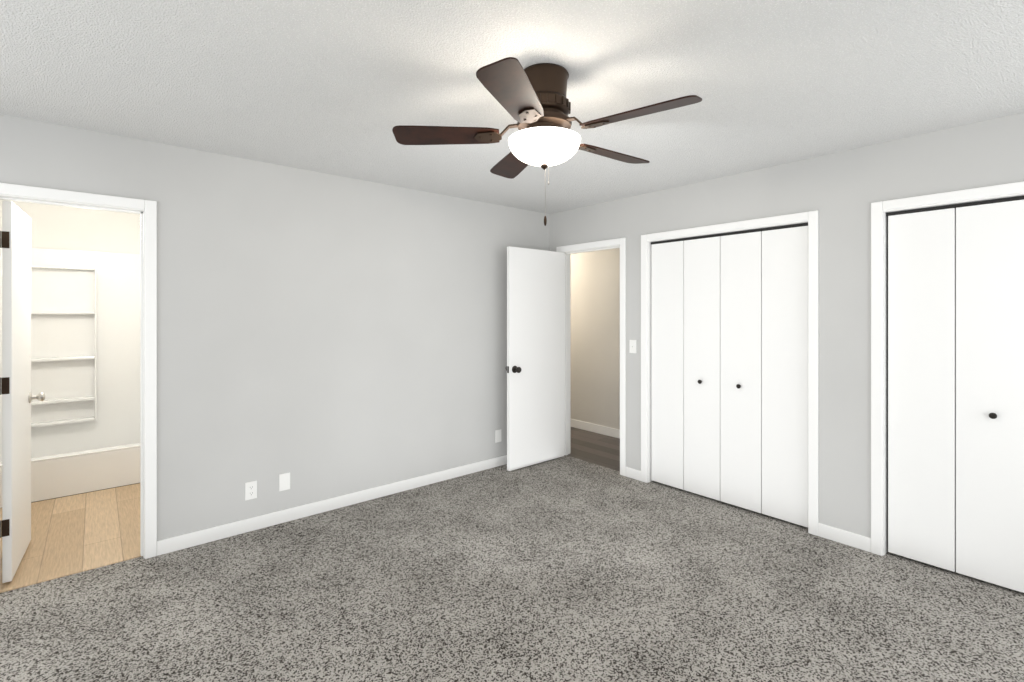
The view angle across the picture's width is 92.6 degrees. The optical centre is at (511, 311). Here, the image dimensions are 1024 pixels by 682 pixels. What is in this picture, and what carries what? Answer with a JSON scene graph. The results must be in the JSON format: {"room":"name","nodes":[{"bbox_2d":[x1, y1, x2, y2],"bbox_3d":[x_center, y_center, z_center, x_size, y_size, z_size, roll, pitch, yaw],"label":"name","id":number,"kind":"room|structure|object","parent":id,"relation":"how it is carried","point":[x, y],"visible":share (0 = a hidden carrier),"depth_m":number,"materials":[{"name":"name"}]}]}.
{"room":"empty bedroom","nodes":[
{"label":"empty bedroom","id":0,"kind":"room"},
{"bbox_2d":[0,483,139,588],"bbox_3d":[-2.963,1.491,3.247,1.530,0.098,1.545,0,0,-40],"label":"floor","id":1,"kind":"structure","parent":0,"point":[76,532],"depth_m":3.18,"materials":[{"name":"brown wood"}]},
{"bbox_2d":[0,554,141,592],"bbox_3d":[-2.414,1.438,2.702,0.600,0.008,0.035,0,0,-40],"label":"threshold strip","id":2,"kind":"object","parent":1,"relation":"on","point":[66,574],"visible":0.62,"depth_m":2.68,"materials":[{"name":"brown wood"}]},
{"bbox_2d":[0,200,139,253],"bbox_3d":[-4.021,0.220,4.490,1.530,2.440,0.120,0,0,-40],"label":"wall","id":3,"kind":"structure","parent":0,"point":[64,227],"depth_m":4.45,"materials":[{"name":"white paint"}]},
{"bbox_2d":[0,247,139,507],"bbox_3d":[-3.723,0.440,4.139,1.530,2.000,0.800,0,0,-40],"label":"wall surround","id":4,"kind":"object","parent":3,"relation":"attached to","point":[85,363],"visible":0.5,"depth_m":4.42,"materials":[{"name":"white paint"}]},
{"bbox_2d":[0,114,547,540],"bbox_3d":[-1.401,0.220,3.564,4.840,2.440,0.126,0,0,-40],"label":"wall","id":5,"kind":"structure","parent":0,"point":[322,336],"depth_m":3.42,"materials":[{"name":"grey paint"}]},
{"bbox_2d":[0,200,44,582],"bbox_3d":[-2.826,0.421,2.814,0.179,2.014,0.631,0,0,-40],"label":"door","id":6,"kind":"structure","parent":5,"relation":"in","point":[15,385],"depth_m":2.67,"materials":[{"name":"white paint"}]},
{"bbox_2d":[0,183,156,558],"bbox_3d":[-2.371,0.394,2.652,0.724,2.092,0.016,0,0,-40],"label":"trim","id":7,"kind":"structure","parent":5,"relation":"attached to","point":[150,207],"depth_m":2.85,"materials":[{"name":"white wood"}]},
{"bbox_2d":[245,481,256,500],"bbox_3d":[-1.715,1.175,3.217,0.070,0.114,0.007,0,0,-40],"label":"outlet","id":8,"kind":"object","parent":5,"relation":"attached to","point":[250,490],"visible":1,"depth_m":3.21,"materials":[{"name":"white plastic"}]},
{"bbox_2d":[279,472,289,490],"bbox_3d":[-1.557,1.165,3.352,0.070,0.114,0.006,0,0,-40],"label":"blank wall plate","id":9,"kind":"object","parent":5,"relation":"attached to","point":[284,481],"visible":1,"depth_m":3.35,"materials":[{"name":"white plastic"}]},
{"bbox_2d":[157,455,506,555],"bbox_3d":[-0.844,1.397,3.937,3.268,0.085,0.040,0,0,-40],"label":"baseboard","id":10,"kind":"structure","parent":5,"relation":"attached to","point":[200,537],"depth_m":3.46,"materials":[{"name":"white wood"}]},
{"bbox_2d":[0,455,1023,681],"bbox_3d":[0.392,1.490,1.952,5.480,0.100,4.775,0,0,-40],"label":"floor","id":11,"kind":"structure","parent":0,"point":[565,568],"depth_m":2.42,"materials":[{"name":"grey carpet"}]},
{"bbox_2d":[0,0,1023,213],"bbox_3d":[-0.383,-1.060,3.062,6.300,0.120,7.470,0,0,-40],"label":"ceiling","id":12,"kind":"structure","parent":0,"point":[343,88],"depth_m":2.09,"materials":[{"name":"white paint"}]},
{"bbox_2d":[392,57,701,225],"bbox_3d":[0.172,-0.681,2.082,1.192,0.638,1.223,0,0,-40],"label":"fan","id":13,"kind":"object","parent":12,"relation":"hanging from","point":[533,101],"visible":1,"depth_m":1.98,"materials":[{"name":"brown wood"}]},
{"bbox_2d":[567,427,619,470],"bbox_3d":[0.287,1.491,5.943,0.945,0.098,3.650,0,0,-40],"label":"floor","id":14,"kind":"structure","parent":0,"point":[597,448],"depth_m":5.16,"materials":[{"name":"wood"}]},
{"bbox_2d":[571,248,619,429],"bbox_3d":[0.693,0.220,6.288,0.120,2.440,3.890,0,0,-40],"label":"wall","id":15,"kind":"structure","parent":0,"point":[595,337],"depth_m":5.80,"materials":[{"name":"beige paint"}]},
{"bbox_2d":[571,419,619,438],"bbox_3d":[0.642,1.390,6.246,0.013,0.100,3.650,0,0,-40],"label":"baseboard","id":16,"kind":"structure","parent":15,"relation":"attached to","point":[599,429],"depth_m":5.80,"materials":[{"name":"white wood"}]},
{"bbox_2d":[548,112,1023,537],"bbox_3d":[1.917,0.220,3.306,0.120,2.440,4.560,0,0,-40],"label":"wall","id":17,"kind":"structure","parent":0,"point":[842,186],"depth_m":3.06,"materials":[{"name":"grey paint"}]},
{"bbox_2d":[505,246,563,470],"bbox_3d":[0.238,0.421,4.629,0.720,2.014,0.179,0,0,-40],"label":"hall door","id":18,"kind":"structure","parent":17,"relation":"in","point":[534,368],"depth_m":4.58,"materials":[{"name":"white paint"}]},
{"bbox_2d":[556,237,625,475],"bbox_3d":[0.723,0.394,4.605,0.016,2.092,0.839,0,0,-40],"label":"trim","id":19,"kind":"structure","parent":17,"relation":"attached to","point":[619,241],"depth_m":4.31,"materials":[{"name":"white wood"}]},
{"bbox_2d":[629,340,636,352],"bbox_3d":[1.041,0.300,4.228,0.019,0.114,0.070,0,0,-40],"label":"switch plate","id":20,"kind":"object","parent":17,"relation":"attached to","point":[632,346],"visible":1,"depth_m":4.23,"materials":[{"name":"white plastic"}]},
{"bbox_2d":[651,223,807,526],"bbox_3d":[1.562,0.417,3.676,0.062,2.010,1.211,0,0,-40],"label":"bifold closet door","id":21,"kind":"structure","parent":17,"relation":"in","point":[729,368],"depth_m":3.59,"materials":[{"name":"white paint"}]},
{"bbox_2d":[641,210,818,535],"bbox_3d":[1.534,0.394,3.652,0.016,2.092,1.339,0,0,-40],"label":"trim","id":22,"kind":"structure","parent":17,"relation":"attached to","point":[810,217],"depth_m":3.17,"materials":[{"name":"white wood"}]},
{"bbox_2d":[818,523,870,551],"bbox_3d":[2.060,1.397,3.036,0.013,0.085,0.281,0,0,-40],"label":"baseboard","id":23,"kind":"structure","parent":17,"relation":"attached to","point":[845,537],"depth_m":3.03,"materials":[{"name":"white wood"}]},
{"bbox_2d":[871,181,1023,555],"bbox_3d":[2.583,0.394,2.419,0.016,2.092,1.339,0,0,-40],"label":"trim","id":24,"kind":"structure","parent":17,"relation":"attached to","point":[877,208],"depth_m":2.89,"materials":[{"name":"white wood"}]},
{"bbox_2d":[886,196,1023,592],"bbox_3d":[2.612,0.417,2.443,0.062,2.010,1.211,0,0,-40],"label":"bifold closet door","id":25,"kind":"structure","parent":17,"relation":"in","point":[956,389],"depth_m":2.66,"materials":[{"name":"white paint"}]}
]}

